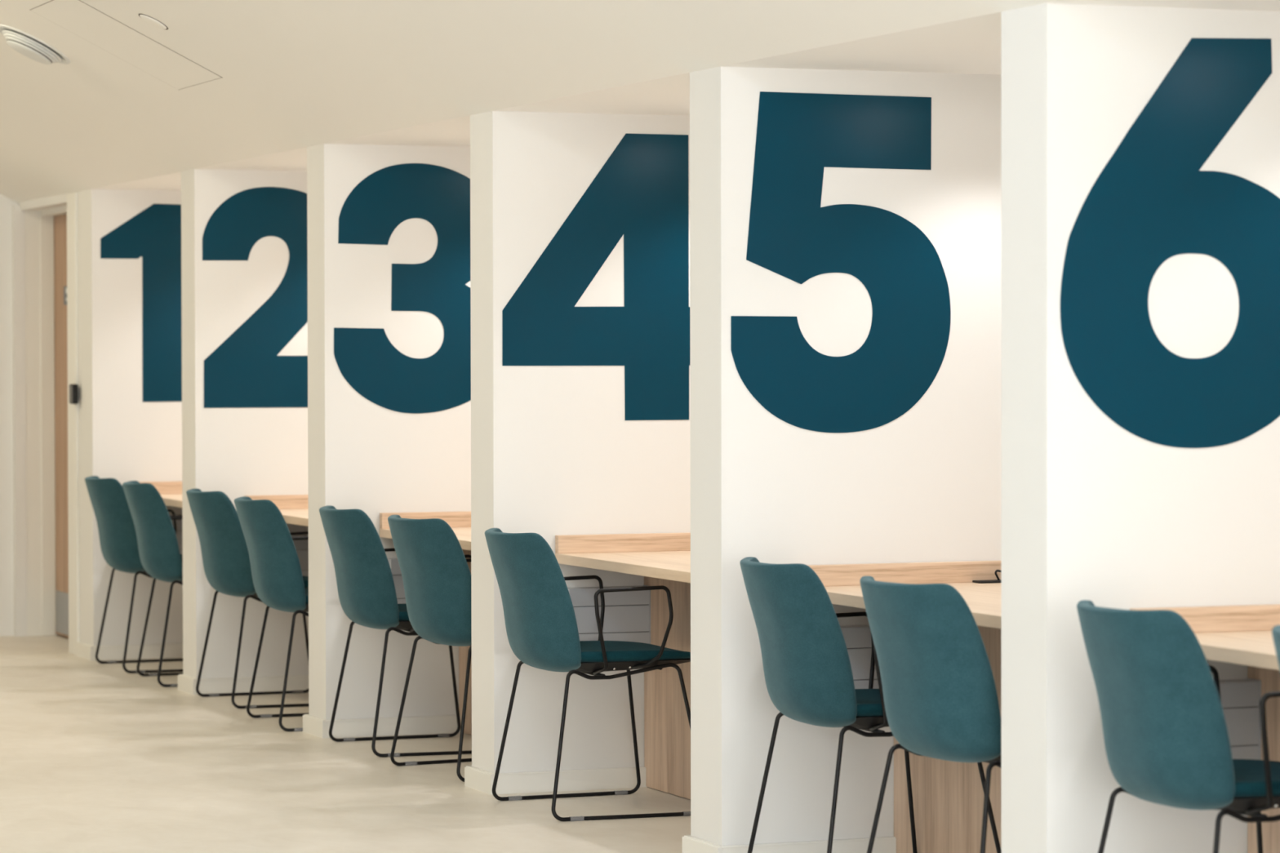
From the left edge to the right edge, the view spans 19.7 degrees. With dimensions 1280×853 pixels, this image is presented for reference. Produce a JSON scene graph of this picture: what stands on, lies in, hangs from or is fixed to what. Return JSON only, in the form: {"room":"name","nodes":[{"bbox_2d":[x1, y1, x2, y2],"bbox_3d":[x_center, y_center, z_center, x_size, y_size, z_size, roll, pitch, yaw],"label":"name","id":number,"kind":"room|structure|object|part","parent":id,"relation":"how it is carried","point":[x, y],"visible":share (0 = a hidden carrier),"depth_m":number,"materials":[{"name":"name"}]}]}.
{"room":"service counter area","nodes":[
{"label":"service counter area","id":0,"kind":"room"},
{"bbox_2d":[0,194,17,635],"bbox_3d":[-5.048,-0.612,17.191,6.900,3.300,0.100,-1,1,-21],"label":"wall","id":1,"kind":"structure","parent":0,"point":[6,585],"depth_m":17.92,"materials":[{"name":"white paint"}]},
{"bbox_2d":[11,194,66,636],"bbox_3d":[-2.703,-0.025,17.455,0.315,2.108,1.135,-1,1,-21],"label":"wall","id":2,"kind":"structure","parent":0,"point":[18,212],"depth_m":17.89,"materials":[{"name":"white paint"}]},
{"bbox_2d":[25,191,79,654],"bbox_3d":[-2.671,-0.022,17.373,0.276,2.106,1.310,-1,1,-21],"label":"door frame","id":3,"kind":"structure","parent":2,"relation":"attached to","point":[39,224],"depth_m":17.91,"materials":[{"name":"white wood"}]},
{"bbox_2d":[53,214,68,637],"bbox_3d":[-2.638,0.003,17.449,0.048,2.036,1.075,-1,1,-21],"label":"door","id":4,"kind":"structure","parent":2,"relation":"in","point":[60,221],"depth_m":17.81,"materials":[{"name":"brown wood"}]},
{"bbox_3d":[-2.658,0.908,17.459,0.003,0.202,1.039,-1,1,-21],"label":"kick plate","id":5,"kind":"part","parent":4,"relation":"part of","materials":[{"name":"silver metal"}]},
{"bbox_2d":[63,285,66,304],"bbox_3d":[-2.740,-0.629,17.630,0.008,0.090,0.170,-1,1,-21],"label":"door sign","id":6,"kind":"object","parent":4,"relation":"attached to","point":[64,286],"visible":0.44,"depth_m":17.68,"materials":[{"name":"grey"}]},
{"bbox_2d":[69,383,78,404],"bbox_3d":[-2.570,-0.148,16.694,0.026,0.090,0.080,-1,1,-21],"label":"card reader","id":7,"kind":"object","parent":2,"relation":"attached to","point":[73,388],"visible":1,"depth_m":16.66,"materials":[{"name":"black plastic"}]},
{"bbox_2d":[76,189,182,646],"bbox_3d":[-1.925,-0.016,16.906,1.300,2.108,0.453,-1,1,-21],"label":"wall","id":8,"kind":"structure","parent":0,"point":[124,437],"depth_m":16.52,"materials":[{"name":"white paint"}]},
{"bbox_2d":[75,641,182,660],"bbox_3d":[-2.262,1.010,16.688,0.533,0.063,0.299,-1,1,-21],"label":"baseboard","id":9,"kind":"structure","parent":8,"relation":"attached to","point":[84,651],"depth_m":16.54,"materials":[{"name":"white paint"}]},
{"bbox_2d":[100,203,182,401],"bbox_3d":[-2.228,-0.556,16.535,0.396,0.892,0.002,-1,1,-21],"label":"number","id":10,"kind":"object","parent":8,"relation":"attached to","point":[153,234],"depth_m":16.56,"materials":[{"name":"teal paint"}]},
{"bbox_2d":[171,519,182,554],"bbox_3d":[-2.100,0.511,16.572,0.272,0.202,0.060,-1,1,-21],"label":"panel","id":11,"kind":"object","parent":8,"relation":"attached to","point":[179,522],"visible":0.02,"depth_m":16.55,"materials":[{"name":"grey plastic"}]},
{"bbox_2d":[181,168,308,679],"bbox_3d":[-1.217,0.015,15.094,1.300,2.108,0.216,-1,1,-21],"label":"wall","id":12,"kind":"structure","parent":0,"point":[242,451],"depth_m":14.83,"materials":[{"name":"white paint"}]},
{"bbox_2d":[177,674,308,694],"bbox_3d":[-1.589,1.040,14.967,0.533,0.063,0.259,-1,1,-21],"label":"baseboard","id":13,"kind":"structure","parent":12,"relation":"attached to","point":[187,684],"depth_m":14.85,"materials":[{"name":"white paint"}]},
{"bbox_2d":[202,186,307,408],"bbox_3d":[-1.499,-0.522,14.857,0.549,0.891,0.002,-1,1,-21],"label":"number","id":14,"kind":"object","parent":12,"relation":"attached to","point":[246,370],"depth_m":14.85,"materials":[{"name":"teal paint"}]},
{"bbox_2d":[291,534,308,576],"bbox_3d":[-1.435,0.540,14.870,0.272,0.202,0.060,-1,1,-21],"label":"panel","id":15,"kind":"object","parent":12,"relation":"attached to","point":[301,546],"visible":0.02,"depth_m":14.87,"materials":[{"name":"grey plastic"}]},
{"bbox_2d":[0,635,690,852],"bbox_3d":[-1.129,1.259,7.341,7.000,0.100,22.360,-1,1,-21],"label":"floor","id":16,"kind":"structure","parent":0,"point":[95,757],"depth_m":11.55,"materials":[{"name":"concrete"}]},
{"bbox_2d":[84,475,182,673],"bbox_3d":[-2.111,0.635,16.087,0.623,0.836,0.582,-1,1,-21],"label":"armchair","id":17,"kind":"object","parent":16,"relation":"on","point":[118,543],"visible":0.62,"depth_m":15.87,"materials":[{"name":"teal fabric"}]},
{"bbox_3d":[-2.288,0.429,16.015,0.248,0.425,0.438,-1,1,-21],"label":"backrest","id":18,"kind":"part","parent":17,"relation":"part of","materials":[{"name":"teal fabric"}]},
{"bbox_3d":[-2.169,0.826,16.325,0.491,0.445,0.085,-1,1,-23],"label":"sled leg","id":19,"kind":"part","parent":17,"relation":"part of","materials":[{"name":"black metal"}]},
{"bbox_3d":[-1.997,0.834,15.877,0.491,0.445,0.085,0,1,-19],"label":"sled leg","id":20,"kind":"part","parent":17,"relation":"part of","materials":[{"name":"black metal"}]},
{"bbox_3d":[-2.157,0.503,16.300,0.245,0.267,0.142,-1,1,-21],"label":"armrest","id":21,"kind":"part","parent":17,"relation":"part of","materials":[{"name":"black metal"}]},
{"bbox_3d":[-2.001,0.510,15.893,0.245,0.267,0.142,-1,1,-21],"label":"armrest","id":22,"kind":"part","parent":17,"relation":"part of","materials":[{"name":"black metal"}]},
{"bbox_2d":[122,480,182,687],"bbox_3d":[-1.852,0.647,15.412,0.623,0.836,0.582,0,1,-17],"label":"armchair","id":23,"kind":"object","parent":16,"relation":"on","point":[159,553],"visible":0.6,"depth_m":15.20,"materials":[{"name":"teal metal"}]},
{"bbox_3d":[-2.034,0.440,15.353,0.248,0.425,0.438,0,1,-17],"label":"backrest","id":24,"kind":"part","parent":23,"relation":"part of","materials":[{"name":"teal fabric"}]},
{"bbox_3d":[-1.893,0.838,15.654,0.491,0.445,0.085,0,1,-19],"label":"sled leg","id":25,"kind":"part","parent":23,"relation":"part of","materials":[{"name":"black metal"}]},
{"bbox_3d":[-1.753,0.846,15.195,0.491,0.445,0.085,0,1,-15],"label":"sled leg","id":26,"kind":"part","parent":23,"relation":"part of","materials":[{"name":"black metal"}]},
{"bbox_3d":[-1.883,0.515,15.628,0.245,0.267,0.142,0,1,-17],"label":"armrest","id":27,"kind":"part","parent":23,"relation":"part of","materials":[{"name":"black metal"}]},
{"bbox_2d":[138,481,182,507],"bbox_3d":[-1.457,0.654,15.992,1.096,0.794,1.608,-1,1,-21],"label":"desk","id":28,"kind":"object","parent":16,"relation":"on","point":[171,492],"visible":0.03,"depth_m":16.54,"materials":[{"name":"brown wood"}]},
{"bbox_2d":[186,488,308,708],"bbox_3d":[-1.469,0.663,14.473,0.623,0.836,0.582,-1,1,-22],"label":"armchair","id":29,"kind":"object","parent":16,"relation":"on","point":[226,562],"visible":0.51,"depth_m":14.26,"materials":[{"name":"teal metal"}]},
{"bbox_3d":[-1.646,0.457,14.399,0.248,0.425,0.438,-1,1,-22],"label":"backrest","id":30,"kind":"part","parent":29,"relation":"part of","materials":[{"name":"teal fabric"}]},
{"bbox_3d":[-1.530,0.854,14.710,0.491,0.445,0.085,-1,1,-24],"label":"sled leg","id":31,"kind":"part","parent":29,"relation":"part of","materials":[{"name":"black metal"}]},
{"bbox_3d":[-1.352,0.862,14.265,0.491,0.445,0.085,0,1,-20],"label":"sled leg","id":32,"kind":"part","parent":29,"relation":"part of","materials":[{"name":"black metal"}]},
{"bbox_3d":[-1.357,0.538,14.281,0.245,0.267,0.142,-1,1,-22],"label":"armrest","id":33,"kind":"part","parent":29,"relation":"part of","materials":[{"name":"black metal"}]},
{"bbox_3d":[-1.388,0.615,14.505,0.449,0.041,0.423,-1,1,-22],"label":"seat","id":34,"kind":"part","parent":29,"relation":"part of","materials":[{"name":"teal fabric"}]},
{"bbox_2d":[234,496,308,731],"bbox_3d":[-1.184,0.678,13.593,0.623,0.836,0.582,0,1,-19],"label":"armchair","id":35,"kind":"object","parent":16,"relation":"on","point":[275,566],"visible":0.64,"depth_m":13.38,"materials":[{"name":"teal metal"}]},
{"bbox_3d":[-1.364,0.472,13.528,0.248,0.425,0.438,0,1,-19],"label":"backrest","id":36,"kind":"part","parent":35,"relation":"part of","materials":[{"name":"teal fabric"}]},
{"bbox_3d":[-1.233,0.869,13.833,0.491,0.445,0.085,0,1,-21],"label":"sled leg","id":37,"kind":"part","parent":35,"relation":"part of","materials":[{"name":"black metal"}]},
{"bbox_3d":[-1.079,0.877,13.378,0.491,0.445,0.085,0,1,-17],"label":"sled leg","id":38,"kind":"part","parent":35,"relation":"part of","materials":[{"name":"black metal"}]},
{"bbox_3d":[-1.222,0.546,13.808,0.245,0.267,0.142,0,1,-19],"label":"armrest","id":39,"kind":"part","parent":35,"relation":"part of","materials":[{"name":"black metal"}]},
{"bbox_3d":[-1.102,0.631,13.620,0.449,0.041,0.423,0,1,-19],"label":"seat","id":40,"kind":"part","parent":35,"relation":"part of","materials":[{"name":"teal fabric"}]},
{"bbox_2d":[244,494,308,526],"bbox_3d":[-0.792,0.684,14.290,1.096,0.794,1.608,-1,1,-21],"label":"desk","id":41,"kind":"object","parent":16,"relation":"on","point":[294,508],"visible":0.06,"depth_m":14.85,"materials":[{"name":"brown wood"}]},
{"bbox_2d":[319,505,471,757],"bbox_3d":[-0.796,0.693,12.733,0.623,0.836,0.582,0,1,-21],"label":"armchair","id":42,"kind":"object","parent":16,"relation":"on","point":[366,587],"visible":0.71,"depth_m":12.52,"materials":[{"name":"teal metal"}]},
{"bbox_3d":[-0.974,0.487,12.662,0.248,0.425,0.438,0,1,-21],"label":"backrest","id":43,"kind":"part","parent":42,"relation":"part of","materials":[{"name":"teal fabric"}]},
{"bbox_3d":[-0.841,0.561,12.947,0.245,0.267,0.142,0,1,-21],"label":"armrest","id":44,"kind":"part","parent":42,"relation":"part of","materials":[{"name":"black metal"}]},
{"bbox_3d":[-0.853,0.884,12.972,0.491,0.445,0.085,-1,1,-23],"label":"sled leg","id":45,"kind":"part","parent":42,"relation":"part of","materials":[{"name":"black metal"}]},
{"bbox_3d":[-0.715,0.646,12.763,0.449,0.041,0.423,0,1,-21],"label":"seat","id":46,"kind":"part","parent":42,"relation":"part of","materials":[{"name":"teal fabric"}]},
{"bbox_3d":[-0.684,0.892,12.523,0.491,0.445,0.085,0,1,-19],"label":"sled leg","id":47,"kind":"part","parent":42,"relation":"part of","materials":[{"name":"black metal"}]},
{"bbox_3d":[-0.688,0.569,12.539,0.245,0.267,0.142,0,1,-21],"label":"armrest","id":48,"kind":"part","parent":42,"relation":"part of","materials":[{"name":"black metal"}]},
{"bbox_2d":[379,511,471,735],"bbox_3d":[-0.126,0.713,12.588,1.096,0.794,1.608,-1,1,-21],"label":"desk","id":49,"kind":"object","parent":16,"relation":"on","point":[460,522],"visible":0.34,"depth_m":13.16,"materials":[{"name":"brown wood"}]},
{"bbox_3d":[-0.348,0.759,12.502,0.025,0.707,1.608,-1,1,-21],"label":"support panel","id":50,"kind":"part","parent":49,"relation":"part of","materials":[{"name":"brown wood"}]},
{"bbox_2d":[387,515,471,782],"bbox_3d":[-0.510,0.706,11.990,0.623,0.836,0.582,-1,1,-27],"label":"armchair","id":51,"kind":"object","parent":16,"relation":"on","point":[436,574],"visible":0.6,"depth_m":11.77,"materials":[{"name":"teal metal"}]},
{"bbox_3d":[-0.679,0.500,11.899,0.248,0.425,0.438,-1,1,-27],"label":"backrest","id":52,"kind":"part","parent":51,"relation":"part of","materials":[{"name":"teal fabric"}]},
{"bbox_3d":[-0.593,0.897,12.220,0.491,0.445,0.085,-1,1,-29],"label":"sled leg","id":53,"kind":"part","parent":51,"relation":"part of","materials":[{"name":"black metal"}]},
{"bbox_3d":[-0.373,0.905,11.793,0.491,0.445,0.085,-1,1,-25],"label":"sled leg","id":54,"kind":"part","parent":51,"relation":"part of","materials":[{"name":"black metal"}]},
{"bbox_2d":[484,528,690,821],"bbox_3d":[-0.152,0.723,10.996,0.623,0.836,0.582,-1,1,-21],"label":"armchair","id":55,"kind":"object","parent":16,"relation":"on","point":[541,627],"visible":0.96,"depth_m":10.80,"materials":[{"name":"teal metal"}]},
{"bbox_3d":[-0.329,0.517,10.923,0.248,0.425,0.438,-1,1,-21],"label":"backrest","id":56,"kind":"part","parent":55,"relation":"part of","materials":[{"name":"teal fabric"}]},
{"bbox_3d":[-0.211,0.914,11.234,0.491,0.445,0.085,-1,1,-23],"label":"sled leg","id":57,"kind":"part","parent":55,"relation":"part of","materials":[{"name":"black metal"}]},
{"bbox_3d":[-0.199,0.592,11.209,0.245,0.267,0.142,-1,1,-21],"label":"armrest","id":58,"kind":"part","parent":55,"relation":"part of","materials":[{"name":"black metal"}]},
{"bbox_3d":[-0.036,0.922,10.787,0.491,0.445,0.085,0,1,-19],"label":"sled leg","id":59,"kind":"part","parent":55,"relation":"part of","materials":[{"name":"black metal"}]},
{"bbox_3d":[-0.041,0.599,10.803,0.245,0.267,0.142,-1,1,-21],"label":"armrest","id":60,"kind":"part","parent":55,"relation":"part of","materials":[{"name":"black metal"}]},
{"bbox_3d":[-0.070,0.676,11.027,0.449,0.041,0.423,-1,1,-21],"label":"seat","id":61,"kind":"part","parent":55,"relation":"part of","materials":[{"name":"teal fabric"}]},
{"bbox_2d":[555,532,690,799],"bbox_3d":[0.539,0.743,10.886,1.096,0.794,1.608,-1,1,-21],"label":"desk","id":62,"kind":"object","parent":16,"relation":"on","point":[664,559],"visible":0.29,"depth_m":11.35,"materials":[{"name":"brown wood"}]},
{"bbox_3d":[0.317,0.788,10.800,0.025,0.707,1.608,-1,1,-21],"label":"support panel","id":63,"kind":"part","parent":62,"relation":"part of","materials":[{"name":"brown wood"}]},
{"bbox_2d":[739,556,1001,852],"bbox_3d":[0.565,0.752,9.341,0.623,0.836,0.582,0,1,-19],"label":"armchair","id":64,"kind":"object","parent":16,"relation":"on","point":[808,674],"visible":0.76,"depth_m":9.14,"materials":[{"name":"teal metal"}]},
{"bbox_3d":[0.386,0.546,9.274,0.248,0.425,0.438,0,1,-19],"label":"backrest","id":65,"kind":"part","parent":64,"relation":"part of","materials":[{"name":"teal fabric"}]},
{"bbox_3d":[0.513,0.943,9.580,0.491,0.445,0.085,-1,1,-21],"label":"sled leg","id":66,"kind":"part","parent":64,"relation":"part of","materials":[{"name":"black metal"}]},
{"bbox_3d":[0.525,0.620,9.555,0.245,0.267,0.142,0,1,-19],"label":"armrest","id":67,"kind":"part","parent":64,"relation":"part of","materials":[{"name":"black metal"}]},
{"bbox_3d":[0.647,0.705,9.369,0.449,0.041,0.423,0,1,-19],"label":"seat","id":68,"kind":"part","parent":64,"relation":"part of","materials":[{"name":"teal fabric"}]},
{"bbox_3d":[0.670,0.627,9.144,0.245,0.267,0.142,0,1,-19],"label":"armrest","id":69,"kind":"part","parent":64,"relation":"part of","materials":[{"name":"black metal"}]},
{"bbox_3d":[0.673,0.951,9.128,0.491,0.445,0.085,0,1,-17],"label":"sled leg","id":70,"kind":"part","parent":64,"relation":"part of","materials":[{"name":"black metal"}]},
{"bbox_2d":[807,560,1001,852],"bbox_3d":[1.205,0.773,9.184,1.096,0.794,1.608,-1,1,-21],"label":"desk","id":71,"kind":"object","parent":16,"relation":"on","point":[948,796],"visible":0.04,"depth_m":9.60,"materials":[{"name":"brown wood"}]},
{"bbox_3d":[0.983,0.818,9.098,0.025,0.707,1.608,-1,1,-21],"label":"support panel","id":72,"kind":"part","parent":71,"relation":"part of","materials":[{"name":"brown wood"}]},
{"bbox_2d":[972,569,1001,583],"bbox_3d":[0.984,0.402,9.897,0.180,0.034,0.044,-1,1,-21],"label":"power socket","id":73,"kind":"object","parent":71,"relation":"on","point":[998,580],"visible":0.5,"depth_m":9.87,"materials":[{"name":"black plastic"}]},
{"bbox_3d":[0.984,0.416,9.897,0.180,0.006,0.044,-1,1,-21],"label":"socket plate","id":74,"kind":"part","parent":73,"relation":"part of","materials":[{"name":"black plastic"}]},
{"bbox_2d":[859,576,1001,852],"bbox_3d":[0.819,0.766,8.540,0.623,0.836,0.582,-1,1,-27],"label":"armchair","id":75,"kind":"object","parent":16,"relation":"on","point":[940,691],"visible":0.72,"depth_m":8.32,"materials":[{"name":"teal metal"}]},
{"bbox_3d":[0.737,0.957,8.771,0.491,0.445,0.085,-1,1,-29],"label":"sled leg","id":76,"kind":"part","parent":75,"relation":"part of","materials":[{"name":"black metal"}]},
{"bbox_3d":[0.649,0.560,8.450,0.248,0.425,0.438,-1,1,-27],"label":"backrest","id":77,"kind":"part","parent":75,"relation":"part of","materials":[{"name":"teal fabric"}]},
{"bbox_3d":[0.954,0.965,8.342,0.491,0.445,0.085,-1,1,-25],"label":"sled leg","id":78,"kind":"part","parent":75,"relation":"part of","materials":[{"name":"black metal"}]},
{"bbox_2d":[1076,600,1279,852],"bbox_3d":[1.217,0.782,7.643,0.623,0.836,0.582,-1,1,-22],"label":"armchair","id":79,"kind":"object","parent":16,"relation":"on","point":[1166,734],"visible":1,"depth_m":7.44,"materials":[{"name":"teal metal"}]},
{"bbox_3d":[1.041,0.576,7.568,0.248,0.425,0.438,-1,1,-22],"label":"backrest","id":80,"kind":"part","parent":79,"relation":"part of","materials":[{"name":"teal fabric"}]},
{"bbox_3d":[1.155,0.973,7.880,0.491,0.445,0.085,-1,1,-24],"label":"sled leg","id":81,"kind":"part","parent":79,"relation":"part of","materials":[{"name":"black metal"}]},
{"bbox_3d":[1.167,0.650,7.855,0.245,0.267,0.142,-1,1,-22],"label":"armrest","id":82,"kind":"part","parent":79,"relation":"part of","materials":[{"name":"black metal"}]},
{"bbox_3d":[1.335,0.981,7.435,0.491,0.445,0.085,0,1,-20],"label":"sled leg","id":83,"kind":"part","parent":79,"relation":"part of","materials":[{"name":"black metal"}]},
{"bbox_3d":[1.298,0.734,7.674,0.449,0.041,0.423,-1,1,-22],"label":"seat","id":84,"kind":"part","parent":79,"relation":"part of","materials":[{"name":"teal fabric"}]},
{"bbox_3d":[1.330,0.657,7.451,0.245,0.267,0.142,-1,1,-22],"label":"armrest","id":85,"kind":"part","parent":79,"relation":"part of","materials":[{"name":"black metal"}]},
{"bbox_2d":[1129,604,1279,852],"bbox_3d":[1.870,0.802,7.482,1.096,0.794,1.608,-1,1,-21],"label":"desk","id":86,"kind":"object","parent":16,"relation":"on","point":[1239,634],"visible":0.42,"depth_m":8.05,"materials":[{"name":"brown wood"}]},
{"bbox_3d":[1.648,0.848,7.396,0.025,0.707,1.608,-1,1,-21],"label":"support panel","id":87,"kind":"part","parent":86,"relation":"part of","materials":[{"name":"brown wood"}]},
{"bbox_2d":[1271,625,1279,669],"bbox_3d":[1.497,0.794,6.905,0.623,0.836,0.582,0,1,-20],"label":"armchair","id":88,"kind":"object","parent":16,"relation":"on","point":[1276,629],"visible":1,"depth_m":6.88,"materials":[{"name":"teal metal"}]},
{"bbox_2d":[306,143,471,719],"bbox_3d":[-0.551,0.045,13.392,1.300,2.108,0.216,-1,1,-21],"label":"wall","id":89,"kind":"structure","parent":0,"point":[367,456],"depth_m":13.14,"materials":[{"name":"white paint"}]},
{"bbox_2d":[302,713,460,737],"bbox_3d":[-0.924,1.070,13.265,0.533,0.063,0.259,-1,1,-21],"label":"baseboard","id":90,"kind":"structure","parent":89,"relation":"attached to","point":[312,725],"depth_m":13.15,"materials":[{"name":"white paint"}]},
{"bbox_2d":[387,558,405,604],"bbox_3d":[-0.769,0.570,13.168,0.272,0.202,0.060,-1,1,-21],"label":"panel","id":91,"kind":"object","parent":89,"relation":"attached to","point":[393,562],"visible":0.06,"depth_m":13.10,"materials":[{"name":"grey plastic"}]},
{"bbox_2d":[333,163,471,413],"bbox_3d":[-0.793,-0.494,13.171,0.631,0.895,0.002,-1,1,-21],"label":"number","id":92,"kind":"object","parent":89,"relation":"attached to","point":[367,360],"depth_m":13.17,"materials":[{"name":"teal paint"}]},
{"bbox_2d":[470,111,690,773],"bbox_3d":[0.114,0.074,11.690,1.300,2.108,0.216,-1,1,-21],"label":"wall","id":93,"kind":"structure","parent":0,"point":[554,450],"depth_m":11.44,"materials":[{"name":"white paint"}]},
{"bbox_2d":[464,765,646,795],"bbox_3d":[-0.258,1.100,11.563,0.533,0.063,0.259,-1,1,-21],"label":"baseboard","id":94,"kind":"structure","parent":93,"relation":"attached to","point":[475,778],"depth_m":11.45,"materials":[{"name":"white"}]},
{"bbox_2d":[502,133,689,420],"bbox_3d":[-0.108,-0.467,11.477,0.681,0.896,0.002,-1,1,-21],"label":"number","id":95,"kind":"object","parent":93,"relation":"attached to","point":[640,193],"depth_m":11.51,"materials":[{"name":"teal paint"}]},
{"bbox_2d":[567,585,650,644],"bbox_3d":[-0.104,0.600,11.466,0.272,0.202,0.060,-1,1,-21],"label":"drawer unit","id":96,"kind":"object","parent":93,"relation":"attached to","point":[627,615],"visible":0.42,"depth_m":11.45,"materials":[{"name":"grey plastic"}]},
{"bbox_2d":[0,0,1279,203],"bbox_3d":[-1.134,-1.483,7.291,7.000,1.170,22.360,-1,1,-21],"label":"ceiling","id":97,"kind":"structure","parent":0,"point":[295,74],"depth_m":11.42,"materials":[{"name":"white paint"}]},
{"bbox_2d":[0,24,70,64],"bbox_3d":[-2.255,-1.419,13.673,0.272,0.143,0.304,0,1,-19],"label":"ceiling vent","id":98,"kind":"object","parent":97,"relation":"in","point":[23,42],"visible":1,"depth_m":13.60,"materials":[{"name":"white metal"}]},
{"bbox_2d":[30,0,222,89],"bbox_3d":[-1.804,-1.342,12.883,0.542,0.272,0.611,-1,1,-21],"label":"access panel","id":99,"kind":"object","parent":97,"relation":"attached to","point":[77,17],"visible":1,"depth_m":12.87,"materials":[{"name":"white paint"}]},
{"bbox_2d":[138,13,168,29],"bbox_3d":[-1.628,-1.354,12.308,0.098,0.050,0.110,0,1,-19],"label":"ceiling disc","id":100,"kind":"object","parent":97,"relation":"attached to","point":[151,20],"visible":1,"depth_m":12.29,"materials":[{"name":"white paint"}]},
{"bbox_2d":[689,66,1001,846],"bbox_3d":[0.779,0.104,9.988,1.300,2.108,0.216,-1,1,-21],"label":"wall","id":101,"kind":"structure","parent":0,"point":[923,485],"depth_m":9.77,"materials":[{"name":"white paint"}]},
{"bbox_2d":[682,835,896,852],"bbox_3d":[0.407,1.129,9.861,0.533,0.063,0.259,-1,1,-21],"label":"baseboard","id":102,"kind":"structure","parent":101,"relation":"attached to","point":[691,844],"depth_m":9.76,"materials":[{"name":"white"}]},
{"bbox_2d":[730,91,951,432],"bbox_3d":[0.536,-0.433,9.766,0.639,0.899,0.002,-1,1,-21],"label":"number","id":103,"kind":"object","parent":101,"relation":"attached to","point":[790,236],"depth_m":9.77,"materials":[{"name":"teal paint"}]},
{"bbox_2d":[840,625,879,688],"bbox_3d":[0.561,0.629,9.763,0.272,0.202,0.060,-1,1,-21],"label":"panel","id":104,"kind":"object","parent":101,"relation":"attached to","point":[857,638],"visible":0.04,"depth_m":9.74,"materials":[{"name":"grey plastic"}]},
{"bbox_2d":[1000,3,1279,852],"bbox_3d":[1.445,0.134,8.286,1.300,2.108,0.216,-1,1,-21],"label":"wall","id":105,"kind":"structure","parent":0,"point":[1097,511],"depth_m":8.03,"materials":[{"name":"white paint"}]},
{"bbox_2d":[1060,38,1279,448],"bbox_3d":[1.218,-0.404,8.070,0.665,0.903,0.002,-1,1,-21],"label":"number","id":106,"kind":"object","parent":105,"relation":"attached to","point":[1152,203],"depth_m":8.05,"materials":[{"name":"teal paint"}]},
{"bbox_2d":[1219,678,1261,759],"bbox_3d":[1.227,0.659,8.061,0.272,0.202,0.060,-1,1,-21],"label":"drawer unit","id":107,"kind":"object","parent":105,"relation":"attached to","point":[1240,698],"visible":0.35,"depth_m":8.07,"materials":[{"name":"grey plastic"}]}
]}

